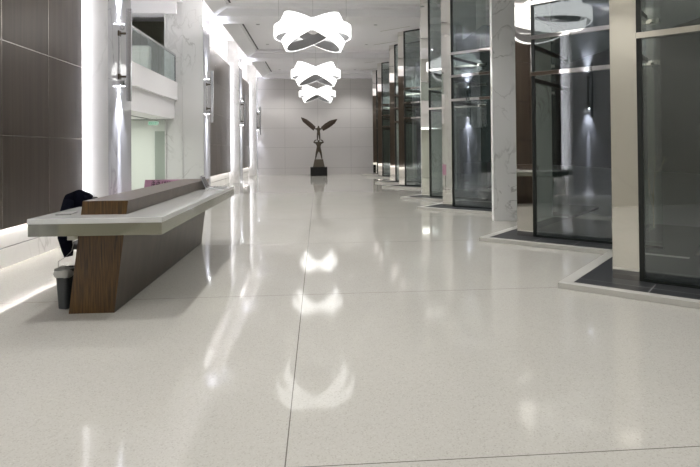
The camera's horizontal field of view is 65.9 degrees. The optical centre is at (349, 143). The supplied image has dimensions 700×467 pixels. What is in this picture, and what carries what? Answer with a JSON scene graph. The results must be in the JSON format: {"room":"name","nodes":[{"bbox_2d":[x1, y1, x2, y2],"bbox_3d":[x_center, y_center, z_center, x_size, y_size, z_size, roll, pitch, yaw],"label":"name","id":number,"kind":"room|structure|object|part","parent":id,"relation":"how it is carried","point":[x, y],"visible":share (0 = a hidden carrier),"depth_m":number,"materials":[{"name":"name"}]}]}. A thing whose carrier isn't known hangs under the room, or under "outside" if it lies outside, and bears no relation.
{"room":"lobby","nodes":[
{"label":"lobby","id":0,"kind":"room"},
{"bbox_2d":[0,0,81,268],"bbox_3d":[-4.817,-1.765,6.696,0.304,6.950,6.540,0,-1,-3],"label":"wall","id":1,"kind":"structure","parent":0,"point":[41,40],"depth_m":8.19,"materials":[{"name":"brown wood"}]},
{"bbox_2d":[132,45,151,69],"bbox_3d":[-8.083,-2.654,19.385,3.800,1.260,2.600,0,-1,-3],"label":"wall","id":2,"kind":"structure","parent":0,"point":[141,55],"depth_m":18.15,"materials":[{"name":"grey paint"}]},
{"bbox_2d":[164,5,182,179],"bbox_3d":[-5.920,-1.416,18.123,0.590,6.500,0.050,0,-1,-3],"label":"trim","id":3,"kind":"structure","parent":2,"relation":"attached to","point":[180,5],"depth_m":18.12,"materials":[{"name":"silver metal"}]},
{"bbox_2d":[131,120,164,189],"bbox_3d":[-7.996,0.526,18.355,3.800,2.660,0.200,0,-1,-3],"label":"wall","id":4,"kind":"structure","parent":0,"point":[142,134],"depth_m":18.31,"materials":[{"name":"white paint"}]},
{"bbox_2d":[155,131,164,179],"bbox_3d":[-6.399,0.681,18.308,0.420,2.320,0.080,0,-1,-3],"label":"door","id":5,"kind":"structure","parent":4,"relation":"in","point":[159,135],"depth_m":18.31,"materials":[{"name":"grey"}]},
{"bbox_2d":[132,21,163,75],"bbox_3d":[-8.176,-3.063,20.887,3.800,3.310,0.200,0,-1,-3],"label":"wall","id":6,"kind":"structure","parent":0,"point":[153,29],"depth_m":20.83,"materials":[{"name":"grey"}]},
{"bbox_2d":[131,61,177,118],"bbox_3d":[-7.734,-1.456,14.510,4.300,1.238,7.050,0,-1,-3],"label":"balcony","id":7,"kind":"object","parent":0,"point":[154,95],"depth_m":15.67,"materials":[{"name":"white paint"}]},
{"bbox_2d":[148,118,158,124],"bbox_3d":[-6.253,-0.712,17.166,0.310,0.240,0.047,0,-1,-3],"label":"exit sign","id":8,"kind":"object","parent":7,"relation":"hanging from","point":[156,121],"visible":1,"depth_m":17.15,"materials":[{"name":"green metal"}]},
{"bbox_2d":[132,25,175,81],"bbox_3d":[-5.656,-2.568,14.619,0.060,0.950,7.000,0,-1,-3],"label":"glass railing","id":9,"kind":"object","parent":7,"relation":"on","point":[133,27],"visible":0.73,"depth_m":16.33,"materials":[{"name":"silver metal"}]},
{"bbox_3d":[-5.660,-3.008,14.624,0.060,0.070,7.000,0,-1,-3],"label":"handrail","id":10,"kind":"part","parent":9,"relation":"part of","materials":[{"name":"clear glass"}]},
{"bbox_3d":[-5.862,-2.506,18.098,0.040,0.900,0.030,0,-1,-3],"label":"post","id":11,"kind":"part","parent":9,"relation":"part of","materials":[{"name":"silver metal"}]},
{"bbox_2d":[131,0,182,20],"bbox_3d":[-7.647,-4.872,15.928,4.300,0.200,9.800,0,-1,-3],"label":"ceiling","id":12,"kind":"structure","parent":0,"point":[133,18],"depth_m":20.35,"materials":[{"name":"white paint"}]},
{"bbox_2d":[131,1,176,16],"bbox_3d":[-7.880,-4.547,18.215,4.100,0.400,0.600,0,-1,-3],"label":"ceiling beam","id":13,"kind":"structure","parent":12,"relation":"attached to","point":[139,8],"depth_m":18.01,"materials":[{"name":"white paint"}]},
{"bbox_2d":[210,21,249,185],"bbox_3d":[-5.997,-1.555,26.625,0.304,6.950,14.730,0,-1,-3],"label":"wall","id":14,"kind":"structure","parent":0,"point":[220,129],"depth_m":24.32,"materials":[{"name":"brown wood"}]},
{"bbox_2d":[257,77,419,174],"bbox_3d":[-1.237,-1.339,35.052,11.500,6.600,0.304,0,-1,-3],"label":"wall","id":15,"kind":"structure","parent":0,"point":[286,146],"depth_m":34.87,"materials":[{"name":"grey"}]},
{"bbox_2d":[362,68,420,174],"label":"door frame","id":16,"kind":"structure","parent":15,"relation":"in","point":[374,73],"depth_m":33.63,"materials":[{"name":"silver metal"}]},
{"bbox_3d":[1.564,-1.357,33.705,0.285,6.440,0.090,-1,-1,39],"label":"post","id":17,"kind":"part","parent":16,"relation":"part of","materials":[{"name":"silver metal"}]},
{"bbox_2d":[0,174,699,466],"bbox_3d":[-3.454,1.860,12.900,18.600,0.200,44.200,0,-1,-3],"label":"floor","id":18,"kind":"structure","parent":0,"point":[331,320],"depth_m":4.22,"materials":[{"name":"stone"}]},
{"bbox_2d":[55,265,74,308],"bbox_3d":[-2.908,1.481,5.578,0.162,0.402,0.232,-1,-1,17],"label":"waste bin","id":19,"kind":"object","parent":18,"relation":"on","point":[64,285],"visible":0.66,"depth_m":5.49,"materials":[{"name":"grey plastic"}]},
{"bbox_2d":[53,265,73,277],"bbox_3d":[-2.911,1.305,5.569,0.180,0.120,0.229,-1,-1,17],"label":"liner","id":20,"kind":"object","parent":19,"relation":"in","point":[66,272],"visible":0.71,"depth_m":5.47,"materials":[{"name":"grey plastic"}]},
{"bbox_2d":[73,197,97,249],"bbox_3d":[-3.096,1.152,6.440,0.486,1.080,0.585,0,-1,-3],"label":"office chair","id":21,"kind":"object","parent":18,"relation":"on","point":[76,241],"visible":0.03,"depth_m":6.27,"materials":[{"name":"black plastic"}]},
{"bbox_2d":[57,190,92,256],"bbox_3d":[-3.066,0.895,6.132,0.507,0.740,0.267,0,-1,-3],"label":"jacket","id":22,"kind":"object","parent":21,"relation":"on","point":[74,199],"visible":0.4,"depth_m":6.08,"materials":[{"name":"black fabric"}]},
{"bbox_3d":[-3.099,1.198,6.486,0.460,0.070,0.440,0,-1,-3],"label":"seat","id":23,"kind":"part","parent":21,"relation":"part of","materials":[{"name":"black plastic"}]},
{"bbox_2d":[82,0,130,197],"bbox_3d":[-5.116,-1.724,10.525,1.240,6.950,1.220,0,-1,-3],"label":"pier","id":24,"kind":"object","parent":18,"relation":"on","point":[106,112],"visible":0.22,"depth_m":9.95,"materials":[{"name":"white stone"}]},
{"bbox_2d":[118,9,131,100],"bbox_3d":[-4.368,-1.726,10.499,0.250,1.800,0.100,0,-1,-3],"label":"wall sconce","id":25,"kind":"object","parent":24,"relation":"attached to","point":[128,33],"visible":1,"depth_m":10.47,"materials":[{"name":"silver metal"}]},
{"bbox_3d":[-4.293,-1.726,10.504,0.100,1.800,0.060,0,-1,-3],"label":"blade","id":26,"kind":"part","parent":25,"relation":"part of","materials":[{"name":"silver metal"}]},
{"bbox_2d":[27,179,233,313],"bbox_3d":[-2.516,1.140,7.252,1.235,1.110,4.400,0,-1,-3],"label":"reception desk","id":27,"kind":"object","parent":18,"relation":"on","point":[127,240],"visible":1,"depth_m":5.37,"materials":[{"name":"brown wood"}]},
{"bbox_2d":[55,211,77,214],"bbox_3d":[-2.851,0.699,5.434,0.150,0.012,0.220,0,-1,-12],"label":"notepad","id":28,"kind":"object","parent":27,"relation":"on","point":[70,212],"visible":1,"depth_m":5.37,"materials":[{"name":"grey paper"}]},
{"bbox_2d":[27,186,233,224],"bbox_3d":[-2.520,0.745,7.256,1.235,0.050,4.400,0,-1,-3],"label":"countertop","id":29,"kind":"structure","parent":27,"relation":"on","point":[163,211],"depth_m":5.36,"materials":[{"name":"white stone"}]},
{"bbox_2d":[200,175,230,188],"bbox_3d":[-2.215,0.626,8.899,0.460,0.215,0.280,0,-1,-3],"label":"laptop","id":30,"kind":"object","parent":27,"relation":"on","point":[202,177],"visible":1,"depth_m":8.80,"materials":[{"name":"silver metal"}]},
{"bbox_2d":[144,179,180,187],"bbox_3d":[-4.053,1.267,11.768,0.900,0.975,0.400,0,-1,-3],"label":"notice board","id":31,"kind":"object","parent":18,"relation":"on","point":[148,183],"visible":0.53,"depth_m":11.75,"materials":[{"name":"pink"}]},
{"bbox_2d":[166,0,210,185],"bbox_3d":[-5.603,-1.637,18.745,1.240,6.950,1.150,0,-1,-3],"label":"pier","id":32,"kind":"object","parent":18,"relation":"on","point":[195,24],"visible":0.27,"depth_m":18.18,"materials":[{"name":"white stone"}]},
{"bbox_2d":[206,71,213,122],"bbox_3d":[-4.856,-1.639,18.744,0.250,1.800,0.100,0,-1,-3],"label":"wall sconce","id":33,"kind":"object","parent":32,"relation":"attached to","point":[212,72],"visible":1,"depth_m":18.72,"materials":[{"name":"silver metal"}]},
{"bbox_3d":[-4.781,-1.640,18.749,0.100,1.800,0.060,0,-1,-3],"label":"blade","id":34,"kind":"part","parent":33,"relation":"part of","materials":[{"name":"silver metal"}]},
{"bbox_2d":[227,41,242,182],"bbox_3d":[-6.096,-1.550,27.080,1.240,6.950,1.150,0,-1,-3],"label":"pier","id":35,"kind":"object","parent":18,"relation":"on","point":[234,59],"visible":0.36,"depth_m":26.54,"materials":[{"name":"white stone"}]},
{"bbox_2d":[241,95,245,130],"bbox_3d":[-5.351,-1.551,27.099,0.250,1.800,0.100,0,-1,-3],"label":"wall sconce","id":36,"kind":"object","parent":35,"relation":"attached to","point":[244,104],"visible":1,"depth_m":27.07,"materials":[{"name":"silver metal"}]},
{"bbox_3d":[-5.276,-1.552,27.104,0.100,1.800,0.060,0,-1,-3],"label":"blade","id":37,"kind":"part","parent":36,"relation":"part of","materials":[{"name":"silver metal"}]},
{"bbox_2d":[247,65,257,175],"bbox_3d":[-6.521,-1.474,34.267,1.240,6.950,0.650,0,-1,-3],"label":"pier","id":38,"kind":"object","parent":18,"relation":"on","point":[251,70],"visible":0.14,"depth_m":33.97,"materials":[{"name":"white stone"}]},
{"bbox_2d":[257,106,260,134],"bbox_3d":[-5.779,-1.475,34.336,0.250,1.800,0.100,0,-1,-3],"label":"wall sconce","id":39,"kind":"object","parent":38,"relation":"attached to","point":[259,111],"visible":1,"depth_m":34.31,"materials":[{"name":"silver metal"}]},
{"bbox_3d":[-5.704,-1.475,34.340,0.100,1.800,0.060,0,-1,-3],"label":"blade","id":40,"kind":"part","parent":39,"relation":"part of","materials":[{"name":"silver metal"}]},
{"bbox_2d":[301,117,336,175],"bbox_3d":[-1.884,0.144,33.247,2.250,3.610,1.000,0,-1,-3],"label":"statue","id":41,"kind":"object","parent":18,"relation":"on","point":[318,169],"visible":1,"depth_m":33.16,"materials":[{"name":"black metal"}]},
{"bbox_2d":[366,62,420,177],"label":"door frame","id":42,"kind":"structure","parent":18,"relation":"on","point":[379,65],"depth_m":30.74,"materials":[{"name":"silver metal"}]},
{"bbox_3d":[1.725,-1.388,30.810,0.285,6.440,0.090,-1,-1,39],"label":"post","id":43,"kind":"part","parent":42,"relation":"part of","materials":[{"name":"silver metal"}]},
{"bbox_2d":[396,62,416,178],"bbox_3d":[2.808,-1.392,28.322,1.320,6.500,0.140,0,-1,-3],"label":"pier","id":44,"kind":"object","parent":18,"relation":"on","point":[410,67],"depth_m":28.26,"materials":[{"name":"grey stone"}]},
{"bbox_2d":[375,41,469,183],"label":"door frame","id":45,"kind":"structure","parent":18,"relation":"on","point":[392,48],"depth_m":25.44,"materials":[{"name":"silver metal"}]},
{"bbox_3d":[2.018,-1.443,25.518,0.285,6.440,0.090,-1,-1,39],"label":"post","id":46,"kind":"part","parent":45,"relation":"part of","materials":[{"name":"metal"}]},
{"bbox_3d":[2.907,-1.458,24.789,1.915,6.440,0.060,-1,-1,39],"label":"rail","id":47,"kind":"part","parent":45,"relation":"part of","materials":[{"name":"black"}]},
{"bbox_2d":[380,26,491,190],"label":"door frame","id":48,"kind":"structure","parent":18,"relation":"on","point":[402,89],"depth_m":22.53,"materials":[{"name":"grey stone"}]},
{"bbox_3d":[2.169,-1.473,22.622,0.285,6.440,0.090,-1,-1,39],"label":"post","id":49,"kind":"part","parent":48,"relation":"part of","materials":[{"name":"white mirror"}]},
{"bbox_3d":[3.352,-1.494,21.659,2.665,6.440,0.060,-1,-1,39],"label":"rail","id":50,"kind":"part","parent":48,"relation":"part of","materials":[{"name":"black"}]},
{"bbox_2d":[420,25,456,191],"bbox_3d":[3.292,-1.478,20.136,1.320,6.500,0.140,0,-1,-3],"label":"pier","id":51,"kind":"object","parent":18,"relation":"on","point":[435,30],"visible":0.43,"depth_m":20.07,"materials":[{"name":"grey stone"}]},
{"bbox_2d":[400,0,491,201],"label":"door frame","id":52,"kind":"structure","parent":18,"relation":"on","point":[426,71],"depth_m":17.35,"materials":[{"name":"grey stone"}]},
{"bbox_3d":[2.437,-1.528,17.430,0.285,6.440,0.090,-1,-1,39],"label":"post","id":53,"kind":"part","parent":52,"relation":"part of","materials":[{"name":"white mirror"}]},
{"bbox_3d":[3.326,-1.543,16.700,1.915,6.440,0.060,-1,-1,39],"label":"rail","id":54,"kind":"part","parent":52,"relation":"part of","materials":[{"name":"black"}]},
{"bbox_2d":[417,0,598,217],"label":"door frame","id":55,"kind":"structure","parent":18,"relation":"on","point":[449,204],"depth_m":14.33,"materials":[{"name":"grey stone"}]},
{"bbox_3d":[2.594,-1.559,14.434,0.285,6.440,0.090,-1,-1,39],"label":"post","id":56,"kind":"part","parent":55,"relation":"part of","materials":[{"name":"beige stone"}]},
{"bbox_3d":[3.776,-1.579,13.470,2.665,6.440,0.060,-1,-1,39],"label":"rail","id":57,"kind":"part","parent":55,"relation":"part of","materials":[{"name":"black"}]},
{"bbox_2d":[489,0,552,220],"bbox_3d":[3.777,-1.565,11.951,1.320,6.500,0.140,0,-1,-3],"label":"pier","id":58,"kind":"object","parent":18,"relation":"on","point":[502,12],"visible":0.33,"depth_m":11.87,"materials":[{"name":"white stone"}]},
{"bbox_2d":[479,0,699,258],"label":"door frame","id":59,"kind":"structure","parent":18,"relation":"on","point":[571,234],"depth_m":9.39,"materials":[{"name":"grey stone"}]},
{"bbox_3d":[3.056,-1.613,9.493,0.285,6.440,0.090,-1,-1,39],"label":"post","id":60,"kind":"part","parent":59,"relation":"part of","materials":[{"name":"silver metal"}]},
{"bbox_3d":[3.946,-1.628,8.763,1.915,6.440,0.060,-1,-1,39],"label":"rail","id":61,"kind":"part","parent":59,"relation":"part of","materials":[{"name":"black"}]},
{"bbox_2d":[558,0,699,308],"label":"door frame","id":62,"kind":"structure","parent":18,"relation":"on","point":[625,271],"depth_m":6.25,"materials":[{"name":"grey stone"}]},
{"bbox_3d":[3.203,-1.646,6.336,0.285,6.440,0.090,-1,-1,39],"label":"post","id":63,"kind":"part","parent":62,"relation":"part of","materials":[{"name":"white mirror"}]},
{"bbox_3d":[4.385,-1.666,5.373,2.665,6.440,0.060,-1,-1,39],"label":"rail","id":64,"kind":"part","parent":62,"relation":"part of","materials":[{"name":"black metal"}]},
{"bbox_2d":[644,151,666,227],"bbox_3d":[5.822,0.900,10.354,0.671,1.543,0.412,0,-1,-3],"label":"bare shrub","id":65,"kind":"object","parent":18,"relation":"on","point":[647,176],"visible":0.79,"depth_m":10.28,"materials":[{"name":"beige plant"}]},
{"bbox_2d":[210,0,489,71],"bbox_3d":[0.028,-5.069,13.179,11.500,0.600,44.200,0,-1,-3],"label":"ceiling","id":66,"kind":"structure","parent":0,"point":[262,34],"depth_m":23.31,"materials":[{"name":"white paint"}]},
{"bbox_2d":[203,0,217,19],"bbox_3d":[-5.175,-4.790,18.854,1.180,0.650,1.050,0,-1,-3],"label":"ceiling beam","id":67,"kind":"structure","parent":66,"relation":"attached to","point":[207,11],"depth_m":18.39,"materials":[{"name":"white paint"}]},
{"bbox_2d":[204,0,226,15],"bbox_3d":[-4.140,-4.766,14.757,0.480,0.800,7.050,0,-1,-3],"label":"ceiling","id":68,"kind":"structure","parent":66,"relation":"attached to","point":[216,6],"depth_m":17.52,"materials":[{"name":"white paint"}]},
{"bbox_2d":[222,24,255,56],"bbox_3d":[-4.629,-4.679,23.017,0.480,0.800,7.200,0,-1,-3],"label":"ceiling","id":69,"kind":"structure","parent":66,"relation":"attached to","point":[236,31],"depth_m":22.66,"materials":[{"name":"white paint"}]},
{"bbox_2d":[239,47,247,58],"bbox_3d":[-5.668,-4.702,27.189,1.180,0.650,1.050,0,-1,-3],"label":"ceiling beam","id":70,"kind":"structure","parent":66,"relation":"attached to","point":[241,53],"depth_m":26.69,"materials":[{"name":"white paint"}]},
{"bbox_2d":[242,24,257,48],"bbox_3d":[-4.282,-4.625,23.087,0.060,0.012,6.300,0,-1,-3],"label":"ceiling vent","id":71,"kind":"object","parent":66,"relation":"in","point":[242,24],"visible":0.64,"depth_m":23.07,"materials":[{"name":"grey metal"}]},
{"bbox_2d":[251,62,269,77],"bbox_3d":[-5.097,-4.595,30.928,0.480,0.800,6.350,0,-1,-3],"label":"ceiling","id":72,"kind":"structure","parent":66,"relation":"attached to","point":[261,67],"depth_m":31.09,"materials":[{"name":"white paint"}]},
{"bbox_2d":[274,0,350,52],"bbox_3d":[-1.034,-3.636,14.904,2.120,2.171,2.120,0,-1,-3],"label":"ring chandelier","id":73,"kind":"object","parent":66,"relation":"hanging from","point":[292,30],"visible":1,"depth_m":14.28,"materials":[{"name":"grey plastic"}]},
{"bbox_2d":[291,46,340,86],"bbox_3d":[-1.471,-3.550,23.142,2.120,2.171,2.120,0,-1,-3],"label":"ring chandelier","id":74,"kind":"object","parent":66,"relation":"hanging from","point":[304,73],"visible":1,"depth_m":22.48,"materials":[{"name":"grey"}]},
{"bbox_2d":[299,85,334,102],"bbox_3d":[-1.909,-3.464,31.380,2.120,2.171,2.120,0,-1,-3],"label":"ring chandelier","id":75,"kind":"object","parent":66,"relation":"hanging from","point":[308,93],"visible":0.97,"depth_m":30.68,"materials":[{"name":"grey"}]},
{"bbox_2d":[248,49,419,61],"bbox_3d":[-0.064,-4.652,27.294,10.020,0.750,1.500,0,-1,-3],"label":"ceiling beam","id":76,"kind":"structure","parent":66,"relation":"attached to","point":[261,55],"depth_m":26.88,"materials":[{"name":"white paint"}]},
{"bbox_2d":[264,72,419,78],"bbox_3d":[-0.490,-4.576,34.506,10.020,0.750,0.950,0,-1,-3],"label":"ceiling beam","id":77,"kind":"structure","parent":66,"relation":"attached to","point":[273,75],"depth_m":34.38,"materials":[{"name":"white paint"}]},
{"bbox_2d":[216,3,489,24],"bbox_3d":[0.429,-4.740,18.959,10.020,0.750,1.500,0,-1,-3],"label":"ceiling beam","id":78,"kind":"structure","parent":66,"relation":"attached to","point":[235,13],"depth_m":18.56,"materials":[{"name":"white paint"}]},
{"label":"outside","id":79,"kind":"structure","parent":0,"visible":0},
{"bbox_2d":[420,162,699,226],"bbox_3d":[14.628,1.817,23.888,20.000,0.180,74.000,0,-1,-3],"label":"floor","id":80,"kind":"structure","parent":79,"point":[676,195],"depth_m":20.64,"materials":[{"name":"grey"}]},
{"bbox_2d":[551,18,699,173],"bbox_3d":[20.776,-2.834,24.301,0.400,9.020,74.000,0,-1,-3],"label":"wall","id":81,"kind":"structure","parent":80,"relation":"on","point":[581,117],"depth_m":35.70,"materials":[{"name":"grey"}]}
]}

